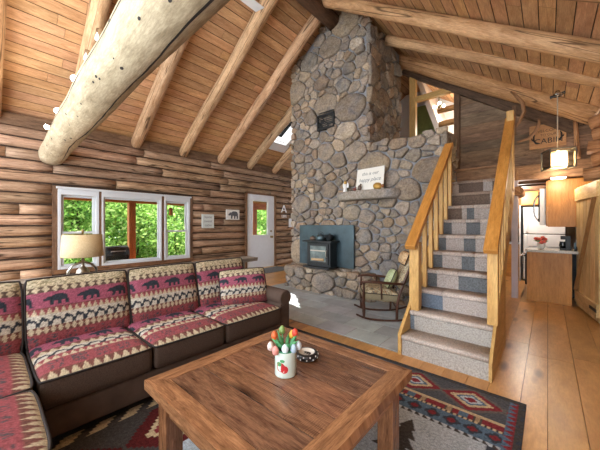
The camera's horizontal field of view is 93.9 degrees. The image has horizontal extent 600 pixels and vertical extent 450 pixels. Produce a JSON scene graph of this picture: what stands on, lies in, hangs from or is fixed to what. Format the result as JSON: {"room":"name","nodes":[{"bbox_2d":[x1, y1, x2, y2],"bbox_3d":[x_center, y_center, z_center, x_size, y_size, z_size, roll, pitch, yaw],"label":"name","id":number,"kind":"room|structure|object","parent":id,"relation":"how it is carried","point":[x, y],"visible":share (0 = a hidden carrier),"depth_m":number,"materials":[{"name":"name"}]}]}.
{"room":"cabin living room","nodes":[
{"label":"cabin living room","id":0,"kind":"room"},
{"bbox_2d":[0,123,293,280],"bbox_3d":[-1.976,-0.250,6.956,0.221,2.901,11.200,0,0,41],"label":"wall","id":1,"kind":"structure","parent":0,"point":[26,182],"depth_m":5.16,"materials":[{"name":"brown wood"}]},
{"bbox_2d":[56,186,100,269],"bbox_3d":[-3.788,0.050,4.793,0.155,1.360,0.600,0,0,41],"label":"window","id":2,"kind":"structure","parent":1,"relation":"in","point":[72,192],"depth_m":4.74,"materials":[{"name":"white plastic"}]},
{"bbox_2d":[52,185,192,274],"bbox_3d":[-3.237,0.077,5.434,0.150,1.445,2.380,0,0,41],"label":"trim","id":3,"kind":"structure","parent":1,"relation":"attached to","point":[55,270],"depth_m":5.00,"materials":[{"name":"brown wood"}]},
{"bbox_2d":[100,190,162,265],"bbox_3d":[-3.231,0.050,5.422,0.155,1.360,1.080,0,0,41],"label":"window","id":4,"kind":"structure","parent":1,"relation":"in","point":[106,194],"depth_m":5.41,"materials":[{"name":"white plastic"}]},
{"bbox_2d":[38,0,229,164],"bbox_3d":[-1.294,-1.203,2.053,7.467,0.476,0.378,0,0,42],"label":"tie beam","id":5,"kind":"structure","parent":1,"relation":"attached to","point":[138,36],"depth_m":1.83,"materials":[{"name":"wood"}]},
{"bbox_2d":[83,49,89,60],"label":"track light","id":6,"kind":"object","parent":5,"relation":"attached to","point":[86,52],"depth_m":2.27,"materials":[{"name":"metal"}]},
{"bbox_2d":[94,28,102,41],"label":"track light","id":7,"kind":"object","parent":5,"relation":"attached to","point":[98,32],"depth_m":2.03,"materials":[{"name":"metal"}]},
{"bbox_2d":[0,110,292,176],"bbox_3d":[-1.952,-1.590,6.932,0.150,0.180,11.196,0,0,41],"label":"trim","id":8,"kind":"structure","parent":1,"relation":"attached to","point":[10,118],"depth_m":5.34,"materials":[{"name":"brown wood"}]},
{"bbox_2d":[163,195,191,259],"bbox_3d":[-2.668,0.050,6.059,0.155,1.360,0.600,0,0,41],"label":"window","id":9,"kind":"structure","parent":1,"relation":"in","point":[185,200],"depth_m":6.08,"materials":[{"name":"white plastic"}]},
{"bbox_2d":[202,214,213,227],"bbox_3d":[-2.158,-0.090,6.562,0.032,0.320,0.310,0,0,41],"label":"wall plaque","id":10,"kind":"object","parent":1,"relation":"attached to","point":[207,219],"visible":1,"depth_m":6.55,"materials":[{"name":"grey"}]},
{"bbox_2d":[226,209,238,219],"bbox_3d":[-1.700,-0.260,7.078,0.034,0.250,0.390,0,0,41],"label":"wall plaque","id":11,"kind":"object","parent":1,"relation":"attached to","point":[230,214],"visible":1,"depth_m":7.05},
{"bbox_2d":[244,192,275,267],"bbox_3d":[-1.108,0.158,7.863,0.120,2.085,1.110,0,0,41],"label":"trim","id":12,"kind":"structure","parent":1,"relation":"attached to","point":[245,193],"depth_m":7.80,"materials":[{"name":"brown wood"}]},
{"bbox_2d":[247,194,273,267],"bbox_3d":[-1.079,0.175,7.837,0.128,2.030,1.000,0,0,41],"label":"door","id":13,"kind":"structure","parent":1,"relation":"in","point":[260,246],"depth_m":7.86,"materials":[{"name":"white paint"}]},
{"bbox_2d":[1,0,599,170],"bbox_3d":[0.782,-2.376,4.582,8.300,3.098,11.300,0,0,41],"label":"ceiling","id":14,"kind":"structure","parent":0,"point":[43,38],"depth_m":4.31,"materials":[{"name":"brown wood"}]},
{"bbox_2d":[0,0,6,117],"bbox_3d":[-3.293,-2.618,2.996,3.248,2.269,0.229,0,0,41],"label":"rafter","id":15,"kind":"object","parent":14,"relation":"attached to","point":[3,3],"visible":1,"depth_m":3.37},
{"bbox_2d":[75,0,111,74],"bbox_3d":[-2.691,-2.619,3.680,3.242,2.258,0.240,0,0,41],"label":"rafter","id":16,"kind":"object","parent":14,"relation":"attached to","point":[98,10],"visible":0.27,"depth_m":3.59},
{"bbox_2d":[131,38,189,147],"bbox_3d":[-2.029,-2.614,4.427,3.242,2.254,0.232,0,0,41],"label":"rafter","id":17,"kind":"object","parent":14,"relation":"attached to","point":[165,73],"visible":0.74,"depth_m":4.75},
{"bbox_2d":[179,0,278,156],"bbox_3d":[-1.410,-2.616,5.125,3.248,2.267,0.241,0,0,41],"label":"rafter","id":18,"kind":"object","parent":14,"relation":"attached to","point":[258,19],"visible":0.97,"depth_m":4.91,"materials":[{"name":"wood"}]},
{"bbox_2d":[218,14,320,163],"bbox_3d":[-0.791,-2.623,5.824,3.238,2.257,0.244,0,0,41],"label":"rafter","id":19,"kind":"object","parent":14,"relation":"attached to","point":[312,23],"visible":0.91,"depth_m":5.54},
{"bbox_2d":[247,105,293,168],"bbox_3d":[-0.590,-2.270,6.854,2.188,1.560,0.229,0,0,41],"label":"rafter","id":20,"kind":"object","parent":14,"relation":"attached to","point":[285,119],"visible":0.74,"depth_m":6.87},
{"bbox_2d":[269,122,292,152],"bbox_3d":[-0.208,-2.535,7.087,1.354,1.053,0.780,0,0,41],"label":"window","id":21,"kind":"structure","parent":14,"relation":"attached to","point":[285,135],"depth_m":7.53,"materials":[{"name":"white paint"}]},
{"bbox_2d":[272,145,293,173],"bbox_3d":[0.401,-2.621,7.173,3.242,2.259,0.237,0,0,41],"label":"rafter","id":22,"kind":"object","parent":14,"relation":"attached to","point":[287,154],"visible":0.24,"depth_m":7.89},
{"bbox_2d":[433,101,444,108],"bbox_3d":[2.762,-2.560,5.567,0.187,0.480,0.185,0,0,-27],"label":"chandelier","id":23,"kind":"object","parent":14,"relation":"hanging from","point":[439,102],"visible":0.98,"depth_m":5.55,"materials":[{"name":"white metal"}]},
{"bbox_2d":[437,105,453,113],"bbox_3d":[3.215,-2.417,5.707,0.755,0.123,0.127,0,0,41],"label":"beam","id":24,"kind":"structure","parent":14,"relation":"attached to","point":[449,108],"depth_m":5.81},
{"bbox_2d":[438,118,453,126],"bbox_3d":[3.279,-2.161,5.779,0.755,0.131,0.145,0,0,41],"label":"beam","id":25,"kind":"structure","parent":14,"relation":"attached to","point":[448,122],"depth_m":5.89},
{"bbox_2d":[322,0,599,64],"bbox_3d":[1.879,-2.301,3.247,4.189,2.941,0.193,0,0,41],"label":"rafter","id":26,"kind":"object","parent":14,"relation":"attached to","point":[557,44],"visible":0.97,"depth_m":3.06,"materials":[{"name":"wood"}]},
{"bbox_2d":[385,35,599,87],"bbox_3d":[2.792,-2.173,3.746,3.465,2.212,0.189,0,0,41],"label":"rafter","id":27,"kind":"object","parent":14,"relation":"attached to","point":[410,44],"visible":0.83,"depth_m":3.85,"materials":[{"name":"wood"}]},
{"bbox_2d":[541,90,576,171],"bbox_3d":[3.159,-1.165,3.427,0.254,0.960,0.254,0,0,21],"label":"pendant lantern","id":28,"kind":"object","parent":27,"relation":"hanging from","point":[570,154],"visible":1,"depth_m":3.41,"materials":[{"name":"silver metal"}]},
{"bbox_2d":[397,53,599,124],"bbox_3d":[2.857,-2.614,4.957,3.446,2.415,0.309,0,0,41],"label":"rafter","id":29,"kind":"object","parent":14,"relation":"attached to","point":[570,109],"visible":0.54,"depth_m":4.51,"materials":[{"name":"wood"}]},
{"bbox_2d":[573,121,580,158],"bbox_3d":[4.023,-1.243,4.069,0.084,0.562,0.072,0,0,41],"label":"pole","id":30,"kind":"object","parent":29,"relation":"attached to","point":[575,123],"visible":0.82,"depth_m":4.05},
{"bbox_2d":[510,91,540,142],"bbox_3d":[3.374,-1.657,4.204,0.354,0.742,0.286,0,0,-33],"label":"antler mount","id":31,"kind":"object","parent":14,"relation":"hanging from","point":[522,103],"visible":0.99,"depth_m":4.17,"materials":[{"name":"brown antler bone"}]},
{"bbox_2d":[567,0,599,3],"bbox_3d":[1.169,-2.192,2.449,4.182,2.829,0.201,0,0,41],"label":"rafter","id":32,"kind":"object","parent":14,"relation":"attached to","point":[588,1],"visible":1,"depth_m":1.83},
{"bbox_2d":[399,91,453,137],"bbox_3d":[3.636,-2.245,7.505,3.300,2.910,0.060,0,0,41],"label":"wall","id":33,"kind":"structure","parent":0,"point":[404,102],"depth_m":7.97,"materials":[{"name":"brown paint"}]},
{"bbox_2d":[417,104,440,134],"bbox_3d":[3.433,-2.025,7.578,0.700,2.450,0.040,0,0,41],"label":"door","id":34,"kind":"structure","parent":33,"relation":"in","point":[424,122],"depth_m":7.62,"materials":[{"name":"green paint"}]},
{"bbox_2d":[264,263,599,449],"bbox_3d":[0.895,1.230,4.482,7.800,0.060,11.300,0,0,41],"label":"floor","id":35,"kind":"structure","parent":0,"point":[549,363],"depth_m":2.36,"materials":[{"name":"brown wood"}]},
{"bbox_2d":[0,256,257,286],"bbox_3d":[-1.541,0.824,2.979,0.284,0.752,2.620,0,0,41],"label":"console table","id":36,"kind":"object","parent":35,"relation":"on","point":[244,258],"visible":0.14,"depth_m":3.35,"materials":[{"name":"brown wood"}]},
{"bbox_2d":[60,229,103,274],"bbox_3d":[-1.934,0.241,2.492,0.308,0.413,0.308,0,0,41],"label":"table lamp","id":37,"kind":"object","parent":36,"relation":"on","point":[82,246],"visible":0.8,"depth_m":2.40,"materials":[{"name":"fabric"}]},
{"bbox_2d":[264,266,283,273],"bbox_3d":[-0.752,1.192,7.488,0.650,0.013,0.980,0,0,41],"label":"door mat","id":38,"kind":"object","parent":35,"relation":"on","point":[276,268],"visible":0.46,"depth_m":7.46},
{"bbox_2d":[51,326,526,449],"bbox_3d":[-0.408,1.194,1.519,2.415,0.011,3.035,0,0,41],"label":"area rug","id":39,"kind":"object","parent":35,"relation":"on","point":[436,412],"visible":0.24,"depth_m":1.69,"materials":[{"name":"fabric"}]},
{"bbox_2d":[0,257,290,449],"bbox_3d":[-0.899,0.773,1.550,2.500,0.830,3.030,0,0,41],"label":"sectional sofa","id":40,"kind":"object","parent":39,"relation":"on","point":[76,350],"visible":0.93,"depth_m":1.88,"materials":[{"name":"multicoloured fabric"}]},
{"bbox_2d":[0,283,21,355],"bbox_3d":[-2.054,0.605,1.593,0.283,0.478,0.673,0,0,41],"label":"cushion","id":41,"kind":"object","parent":40,"relation":"on","point":[10,293],"depth_m":1.75,"materials":[{"name":"fabric"}]},
{"bbox_2d":[0,353,32,397],"bbox_3d":[-1.790,0.864,1.297,0.607,0.193,0.769,0,0,41],"label":"seat cushion","id":42,"kind":"object","parent":40,"relation":"on","point":[16,370],"depth_m":1.48,"materials":[{"name":"fabric"}]},
{"bbox_2d":[0,392,47,449],"bbox_3d":[-1.345,0.864,0.902,0.567,0.192,0.769,0,0,41],"label":"seat cushion","id":43,"kind":"object","parent":40,"relation":"on","point":[23,422],"depth_m":1.11,"materials":[{"name":"fabric"}]},
{"bbox_2d":[23,271,129,349],"bbox_3d":[-1.626,0.605,2.076,0.284,0.478,0.602,0,0,41],"label":"cushion","id":44,"kind":"object","parent":40,"relation":"on","point":[62,307],"depth_m":1.97,"materials":[{"name":"fabric"}]},
{"bbox_2d":[27,327,151,409],"bbox_3d":[-1.388,0.863,1.842,0.668,0.193,0.557,0,0,41],"label":"seat cushion","id":45,"kind":"object","parent":40,"relation":"on","point":[64,370],"depth_m":1.67,"materials":[{"name":"fabric"}]},
{"bbox_2d":[126,264,197,322],"bbox_3d":[-1.232,0.605,2.522,0.284,0.478,0.582,0,0,41],"label":"cushion","id":46,"kind":"object","parent":40,"relation":"on","point":[152,292],"depth_m":2.41,"materials":[{"name":"fabric"}]},
{"bbox_2d":[128,311,224,368],"bbox_3d":[-1.020,0.864,2.258,0.668,0.192,0.546,0,0,41],"label":"seat cushion","id":47,"kind":"object","parent":40,"relation":"on","point":[173,338],"depth_m":2.09,"materials":[{"name":"fabric"}]},
{"bbox_2d":[194,258,242,305],"bbox_3d":[-0.849,0.605,2.954,0.284,0.478,0.567,0,0,41],"label":"cushion","id":48,"kind":"object","parent":40,"relation":"on","point":[206,273],"depth_m":2.77,"materials":[{"name":"fabric"}]},
{"bbox_2d":[194,302,280,342],"bbox_3d":[-0.627,0.864,2.701,0.668,0.192,0.632,0,0,41],"label":"seat cushion","id":49,"kind":"object","parent":40,"relation":"on","point":[240,322],"depth_m":2.51,"materials":[{"name":"fabric"}]},
{"bbox_2d":[219,267,267,304],"bbox_3d":[-0.570,0.620,2.827,0.477,0.353,0.203,0,0,-24],"label":"throw pillow","id":50,"kind":"object","parent":40,"relation":"on","point":[244,285],"visible":0.94,"depth_m":2.76,"materials":[{"name":"fabric"}]},
{"bbox_2d":[144,327,411,449],"bbox_3d":[-0.084,0.954,1.346,0.900,0.468,0.915,0,0,41],"label":"coffee table","id":51,"kind":"object","parent":39,"relation":"on","point":[231,398],"visible":0.79,"depth_m":1.20,"materials":[{"name":"brown wood"}]},
{"bbox_2d":[267,325,301,378],"bbox_3d":[-0.073,0.612,1.355,0.138,0.217,0.158,0,0,41],"label":"flower pot","id":52,"kind":"object","parent":51,"relation":"on","point":[285,353],"visible":1,"depth_m":1.32,"materials":[{"name":"ceramic"}]},
{"bbox_2d":[296,347,318,361],"bbox_3d":[0.036,0.702,1.517,0.130,0.036,0.128,0,0,41],"label":"dish","id":53,"kind":"object","parent":51,"relation":"on","point":[305,354],"visible":0.88,"depth_m":1.49,"materials":[{"name":"ceramic"}]},
{"bbox_2d":[273,283,406,352],"bbox_3d":[0.403,1.194,4.300,3.005,0.010,1.825,0,0,41],"label":"floor tile","id":54,"kind":"structure","parent":35,"relation":"on","point":[334,314],"depth_m":3.68,"materials":[{"name":"tile"}]},
{"bbox_2d":[354,260,408,321],"bbox_3d":[1.123,0.767,3.662,0.801,0.848,0.510,0,0,8],"label":"rocking chair","id":55,"kind":"object","parent":54,"relation":"on","point":[370,290],"visible":0.77,"depth_m":3.48,"materials":[{"name":"brown wood"}]},
{"bbox_2d":[384,269,396,287],"bbox_3d":[1.174,0.690,3.635,0.154,0.259,0.277,0,0,7],"label":"throw pillow","id":56,"kind":"object","parent":55,"relation":"on","point":[391,276],"visible":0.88,"depth_m":3.53,"materials":[{"name":"fabric"}]},
{"bbox_2d":[398,250,408,265],"bbox_3d":[1.355,0.425,3.631,0.136,0.172,0.313,0,0,7],"label":"cushion","id":57,"kind":"object","parent":55,"relation":"on","point":[403,258],"visible":0.88,"depth_m":3.52,"materials":[{"name":"fabric"}]},
{"bbox_2d":[284,10,458,305],"bbox_3d":[1.231,-1.296,5.077,2.895,5.000,1.603,0,0,41],"label":"stone chimney","id":58,"kind":"object","parent":35,"relation":"on","point":[345,96],"visible":0.77,"depth_m":4.75,"materials":[{"name":"grey stone"}]},
{"bbox_2d":[296,0,338,31],"bbox_3d":[-1.285,-3.608,2.840,0.286,0.303,5.952,0,0,41],"label":"log","id":59,"kind":"object","parent":58,"relation":"attached to","point":[329,18],"visible":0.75,"depth_m":4.62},
{"bbox_2d":[240,0,263,11],"bbox_3d":[-1.030,-3.236,3.288,1.162,0.632,1.162,0,0,-5],"label":"ceiling fan","id":60,"kind":"object","parent":59,"relation":"hanging from","point":[254,5],"visible":0.52,"depth_m":3.76,"materials":[{"name":"white paint"}]},
{"bbox_2d":[302,240,339,269],"bbox_3d":[0.352,0.507,4.903,0.630,0.475,0.290,0,0,41],"label":"wood stove","id":61,"kind":"object","parent":58,"relation":"on","point":[320,254],"visible":0.99,"depth_m":4.81,"materials":[{"name":"black metal"}]},
{"bbox_2d":[303,265,337,269],"bbox_3d":[0.352,0.730,4.903,0.570,0.030,0.290,0,0,41],"label":"shelf","id":62,"kind":"object","parent":61,"relation":"attached to","point":[325,267],"depth_m":4.77,"materials":[{"name":"stone"}]},
{"bbox_2d":[316,232,325,240],"bbox_3d":[0.366,0.192,4.901,0.175,0.156,0.195,0,0,-1],"label":"kettle","id":63,"kind":"object","parent":61,"relation":"on","point":[320,237],"visible":1,"depth_m":4.85,"materials":[{"name":"metal"}]},
{"bbox_2d":[317,109,335,131],"bbox_3d":[0.470,-1.888,5.059,0.380,0.316,0.050,0,0,41],"label":"vent grille","id":64,"kind":"object","parent":58,"relation":"attached to","point":[326,119],"depth_m":5.04,"materials":[{"name":"black metal"}]},
{"bbox_2d":[343,181,348,191],"bbox_3d":[0.765,-0.638,4.676,0.097,0.197,0.088,0,0,5],"label":"figurine","id":65,"kind":"object","parent":58,"relation":"on","point":[345,184],"visible":0.95,"depth_m":4.65,"materials":[{"name":"ceramic"}]},
{"bbox_2d":[337,188,400,201],"bbox_3d":[1.031,-0.475,4.440,1.100,0.154,0.256,0,0,41],"label":"mantel shelf","id":66,"kind":"object","parent":58,"relation":"attached to","point":[384,194],"depth_m":4.29,"materials":[{"name":"stone"}]},
{"bbox_2d":[356,165,384,189],"bbox_3d":[1.098,-0.725,4.396,0.072,0.349,0.500,0,0,-41],"label":"sign","id":67,"kind":"object","parent":58,"relation":"on","point":[367,177],"visible":1,"depth_m":4.38,"materials":[{"name":"wood"}]},
{"bbox_2d":[373,182,383,188],"bbox_3d":[1.189,-0.590,4.231,0.185,0.111,0.082,0,0,41],"label":"ornament","id":68,"kind":"object","parent":58,"relation":"on","point":[377,185],"visible":0.84,"depth_m":4.21,"materials":[{"name":"gold metal"}]},
{"bbox_2d":[398,110,514,382],"bbox_3d":[1.901,-0.110,3.160,0.750,2.620,2.146,0,0,41],"label":"staircase","id":69,"kind":"structure","parent":35,"relation":"on","point":[454,318],"depth_m":2.76,"materials":[{"name":"carpet"}]},
{"bbox_2d":[506,241,518,276],"bbox_3d":[4.949,0.800,6.689,0.550,0.800,0.422,0,0,41],"label":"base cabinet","id":70,"kind":"object","parent":35,"relation":"on","point":[508,270],"visible":0.02,"depth_m":6.51,"materials":[{"name":"brown wood"}]},
{"bbox_2d":[511,180,517,297],"bbox_3d":[3.564,0.235,4.644,0.085,1.930,0.100,0,0,41],"label":"trim","id":71,"kind":"structure","parent":35,"relation":"on","point":[514,225],"depth_m":4.61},
{"bbox_2d":[515,186,524,197],"bbox_3d":[3.628,-0.539,4.634,0.145,0.143,0.552,0,0,41],"label":"stub","id":72,"kind":"object","parent":71,"relation":"attached to","point":[519,191],"visible":0.74,"depth_m":4.43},
{"bbox_2d":[519,205,521,280],"bbox_3d":[4.875,0.390,6.182,0.020,1.620,0.480,0,0,41],"label":"trim","id":73,"kind":"structure","parent":35,"relation":"on","point":[520,206],"depth_m":6.01,"materials":[{"name":"white paint"}]},
{"bbox_2d":[522,206,565,279],"bbox_3d":[5.176,0.398,5.956,0.680,1.565,0.720,0,0,41],"label":"refrigerator","id":74,"kind":"object","parent":35,"relation":"on","point":[531,228],"visible":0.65,"depth_m":5.81,"materials":[{"name":"metal"}]},
{"bbox_2d":[521,246,575,297],"bbox_3d":[4.437,0.790,4.910,0.860,0.780,0.665,0,0,41],"label":"kitchen counter","id":75,"kind":"object","parent":35,"relation":"on","point":[525,255],"visible":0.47,"depth_m":4.51,"materials":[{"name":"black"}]},
{"bbox_2d":[527,252,571,305],"bbox_3d":[3.989,0.815,4.508,0.539,0.770,0.520,0,0,41],"label":"base cabinet","id":76,"kind":"object","parent":35,"relation":"on","point":[549,275],"visible":0.85,"depth_m":4.30,"materials":[{"name":"brown wood"}]},
{"bbox_2d":[525,247,577,253],"bbox_3d":[4.067,0.408,4.423,0.770,0.040,0.545,0,0,41],"label":"countertop","id":77,"kind":"structure","parent":76,"relation":"on","point":[528,249],"depth_m":4.32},
{"bbox_2d":[533,236,546,248],"bbox_3d":[3.902,0.283,4.537,0.192,0.211,0.191,0,0,41],"label":"flower vase","id":78,"kind":"object","parent":77,"relation":"on","point":[541,241],"visible":0.97,"depth_m":4.50,"materials":[{"name":"white paint"}]},
{"bbox_2d":[559,236,570,249],"bbox_3d":[4.126,0.279,4.361,0.139,0.217,0.160,0,0,41],"label":"coffee maker","id":79,"kind":"object","parent":77,"relation":"on","point":[563,245],"visible":0.99,"depth_m":4.31,"materials":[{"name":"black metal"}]},
{"bbox_2d":[417,81,450,132],"bbox_3d":[3.343,-2.715,6.843,0.660,1.730,1.280,0,0,41],"label":"wall","id":80,"kind":"structure","parent":0,"point":[435,118],"depth_m":6.45,"materials":[{"name":"white paint"}]},
{"bbox_2d":[460,96,593,168],"bbox_3d":[3.619,-1.764,4.649,1.800,1.608,0.060,0,0,41],"label":"wall","id":81,"kind":"structure","parent":0,"point":[481,125],"depth_m":4.88,"materials":[{"name":"brown wood"}]},
{"bbox_2d":[409,77,451,136],"bbox_3d":[2.588,-1.900,5.521,0.820,2.400,0.100,0,0,41],"label":"trim","id":82,"kind":"structure","parent":81,"relation":"attached to","point":[414,99],"depth_m":5.70,"materials":[{"name":"brown wood"}]},
{"bbox_2d":[454,93,459,168],"bbox_3d":[2.931,-1.610,5.218,0.095,1.820,0.100,0,0,41],"label":"trim","id":83,"kind":"structure","parent":81,"relation":"attached to","point":[456,96],"depth_m":5.17,"materials":[{"name":"brown wood"}]},
{"bbox_2d":[402,69,578,134],"bbox_3d":[3.126,-2.320,5.005,2.636,1.922,0.100,0,0,41],"label":"trim","id":84,"kind":"structure","parent":81,"relation":"attached to","point":[531,114],"depth_m":4.74,"materials":[{"name":"brown wood"}]},
{"bbox_2d":[529,124,565,149],"bbox_3d":[3.847,-1.393,4.356,0.430,0.365,0.041,0,0,41],"label":"sign","id":85,"kind":"object","parent":81,"relation":"attached to","point":[546,136],"visible":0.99,"depth_m":4.37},
{"bbox_2d":[515,158,592,181],"bbox_3d":[3.738,-0.845,4.504,1.430,0.230,0.200,0,0,41],"label":"trim","id":86,"kind":"structure","parent":81,"relation":"attached to","point":[527,172],"depth_m":4.32,"materials":[{"name":"brown wood"}]},
{"bbox_2d":[510,206,575,247],"bbox_3d":[4.285,-1.400,8.993,6.900,5.200,0.150,0,0,41],"label":"wall","id":87,"kind":"structure","parent":0,"point":[570,231],"depth_m":6.83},
{"bbox_3d":[3.064,-0.755,6.716,3.490,0.070,4.880,0,0,41],"label":"floor","id":88,"kind":"structure","parent":0,"visible":0},
{"bbox_2d":[518,198,520,227],"bbox_3d":[4.981,-0.320,6.728,0.545,0.800,0.320,0,0,41],"label":"upper cabinet","id":89,"kind":"object","parent":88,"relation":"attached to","point":[519,199],"visible":0.02,"depth_m":6.46,"materials":[{"name":"brown wood"}]},
{"bbox_3d":[4.718,-0.830,6.147,2.120,0.060,3.540,0,0,41],"label":"ceiling","id":90,"kind":"structure","parent":0,"visible":0},
{"bbox_2d":[519,183,545,186],"bbox_3d":[4.264,-0.762,5.333,1.720,0.075,0.100,0,0,41],"label":"joist","id":91,"kind":"object","parent":90,"relation":"attached to","point":[541,184],"visible":0.14,"depth_m":5.21,"materials":[{"name":"brown wood"}]},
{"bbox_2d":[522,186,545,188],"bbox_3d":[4.543,-0.762,5.648,1.720,0.075,0.100,0,0,41],"label":"joist","id":92,"kind":"object","parent":90,"relation":"attached to","point":[534,187],"visible":0.14,"depth_m":5.53,"materials":[{"name":"brown wood"}]},
{"bbox_2d":[518,176,582,184],"bbox_3d":[3.986,-0.762,5.019,1.720,0.075,0.100,0,0,41],"label":"joist","id":93,"kind":"object","parent":90,"relation":"attached to","point":[543,180],"visible":0.21,"depth_m":4.86,"materials":[{"name":"brown wood"}]},
{"bbox_3d":[5.199,-0.073,4.987,0.140,2.546,4.640,0,0,41],"label":"wall","id":94,"kind":"structure","parent":0,"visible":0},
{"bbox_2d":[521,191,539,206],"bbox_3d":[5.284,-0.570,5.927,0.940,0.300,0.520,0,0,41],"label":"upper cabinet","id":95,"kind":"object","parent":94,"relation":"attached to","point":[528,199],"visible":0.18,"depth_m":5.95,"materials":[{"name":"brown wood"}]},
{"bbox_2d":[546,178,591,226],"bbox_3d":[4.471,-0.345,4.710,0.544,0.750,0.920,0,0,41],"label":"upper cabinet","id":96,"kind":"object","parent":94,"relation":"attached to","point":[560,194],"visible":0.7,"depth_m":4.40,"materials":[{"name":"brown wood"}]},
{"bbox_2d":[533,188,545,224],"bbox_3d":[4.163,-0.300,4.862,0.165,0.600,0.600,0,0,41],"label":"microwave","id":97,"kind":"object","parent":96,"relation":"attached to","point":[541,196],"visible":1,"depth_m":4.62,"materials":[{"name":"white paint"}]},
{"bbox_2d":[574,179,599,322],"bbox_3d":[3.839,0.315,3.758,0.071,1.730,0.949,0,0,33],"label":"barn door","id":98,"kind":"structure","parent":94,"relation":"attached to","point":[587,196],"depth_m":3.65,"materials":[{"name":"brown wood"}]},
{"bbox_2d":[583,166,599,180],"bbox_3d":[3.925,-0.677,3.596,0.185,0.193,0.405,0,0,-44],"label":"stub","id":99,"kind":"object","parent":94,"relation":"attached to","point":[592,173],"visible":0.95,"depth_m":3.64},
{"bbox_2d":[587,140,599,153],"bbox_3d":[3.958,-1.030,3.608,0.199,0.189,0.390,0,0,-31],"label":"stub","id":100,"kind":"object","parent":94,"relation":"attached to","point":[593,146],"visible":0.97,"depth_m":3.66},
{"bbox_2d":[588,114,599,128],"bbox_3d":[3.984,-1.365,3.607,0.196,0.192,0.360,0,0,-30],"label":"stub","id":101,"kind":"object","parent":94,"relation":"attached to","point":[594,121],"visible":0.86,"depth_m":3.67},
{"bbox_2d":[591,152,599,166],"bbox_3d":[3.962,-0.859,3.583,0.190,0.191,0.332,0,0,-36],"label":"stub","id":102,"kind":"object","parent":94,"relation":"attached to","point":[595,157],"visible":0.93,"depth_m":3.63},
{"bbox_2d":[591,127,599,139],"bbox_3d":[3.985,-1.204,3.592,0.188,0.187,0.324,0,0,-32],"label":"stub","id":103,"kind":"object","parent":94,"relation":"attached to","point":[595,132],"visible":0.87,"depth_m":3.65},
{"bbox_3d":[-3.035,1.470,7.692,2.260,0.460,11.500,0,0,41],"label":"floor","id":104,"kind":"structure","parent":0,"visible":0},
{"bbox_2d":[105,245,129,260],"bbox_3d":[-4.096,0.854,6.228,0.411,0.772,0.460,0,0,41],"label":"barbecue grill","id":105,"kind":"object","parent":104,"relation":"on","point":[111,252],"visible":0.46,"depth_m":6.14,"materials":[{"name":"black metal"}]},
{"bbox_2d":[127,203,135,258],"bbox_3d":[-4.432,0.330,7.366,0.160,1.820,0.160,0,0,41],"label":"porch post","id":106,"kind":"object","parent":104,"relation":"on","point":[131,207],"visible":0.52,"depth_m":7.31,"materials":[{"name":"brown wood"}]},
{"bbox_2d":[64,197,266,209],"bbox_3d":[-3.657,-0.700,8.242,0.200,0.240,11.500,0,0,41],"label":"beam","id":107,"kind":"structure","parent":106,"relation":"on","point":[259,206],"depth_m":7.48,"materials":[{"name":"brown wood"}]},
{"bbox_2d":[253,209,256,234],"bbox_3d":[-1.715,0.330,10.437,0.160,1.820,0.160,0,0,41],"label":"porch post","id":108,"kind":"object","parent":104,"relation":"on","point":[254,210],"visible":0.39,"depth_m":10.37,"materials":[{"name":"brown wood"}]},
{"label":"outside","id":109,"kind":"structure","parent":0,"visible":0},
{"bbox_3d":[-11.517,1.650,23.542,31.550,0.100,48.000,0,0,41],"label":"ground","id":110,"kind":"structure","parent":109,"visible":0},
{"bbox_2d":[64,201,83,234],"bbox_3d":[-8.875,-0.243,8.931,3.248,3.937,3.444,0,0,12],"label":"leafy tree","id":111,"kind":"object","parent":110,"relation":"on","point":[67,203],"visible":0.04,"depth_m":9.32,"materials":[{"name":"green plant"}]},
{"bbox_2d":[64,226,114,263],"bbox_3d":[-6.471,0.909,8.389,1.717,1.778,1.720,0,0,35],"label":"shrub","id":112,"kind":"object","parent":110,"relation":"on","point":[71,260],"visible":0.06,"depth_m":8.08,"materials":[{"name":"green plant"}]},
{"bbox_2d":[64,200,126,261],"bbox_3d":[-7.928,-1.033,9.889,4.168,5.494,3.688,0,0,-34],"label":"leafy tree","id":113,"kind":"object","parent":110,"relation":"on","point":[77,204],"visible":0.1,"depth_m":9.51,"materials":[{"name":"green plant"}]},
{"bbox_2d":[107,231,150,255],"bbox_3d":[-7.062,0.883,11.633,1.799,1.844,1.786,0,0,-23],"label":"shrub","id":114,"kind":"object","parent":110,"relation":"on","point":[116,231],"visible":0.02,"depth_m":11.44,"materials":[{"name":"green plant"}]},
{"bbox_2d":[86,201,182,257],"bbox_3d":[-6.084,-0.126,10.358,3.225,3.687,3.042,0,0,-13],"label":"leafy tree","id":115,"kind":"object","parent":110,"relation":"on","point":[142,222],"visible":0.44,"depth_m":9.83,"materials":[{"name":"green plant"}]},
{"bbox_2d":[111,204,182,256],"bbox_3d":[-6.875,-1.182,13.282,3.896,5.804,4.404,0,0,-12],"label":"leafy tree","id":116,"kind":"object","parent":110,"relation":"on","point":[123,204],"visible":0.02,"depth_m":13.10,"materials":[{"name":"green plant"}]},
{"bbox_2d":[142,220,184,257],"bbox_3d":[-4.850,0.781,10.825,2.034,2.106,2.037,0,0,26],"label":"shrub","id":117,"kind":"object","parent":110,"relation":"on","point":[179,243],"visible":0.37,"depth_m":10.47,"materials":[{"name":"green plant"}]},
{"bbox_2d":[167,205,184,253],"bbox_3d":[-4.757,-0.143,13.060,3.257,3.723,3.072,0,0,-6],"label":"leafy tree","id":118,"kind":"object","parent":110,"relation":"on","point":[182,207],"visible":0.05,"depth_m":12.11,"materials":[{"name":"green plant"}]},
{"bbox_2d":[257,210,266,233],"bbox_3d":[-2.071,-0.046,15.489,3.076,3.516,2.901,0,0,-2],"label":"leafy tree","id":119,"kind":"object","parent":110,"relation":"on","point":[261,217],"visible":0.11,"depth_m":14.78,"materials":[{"name":"green plant"}]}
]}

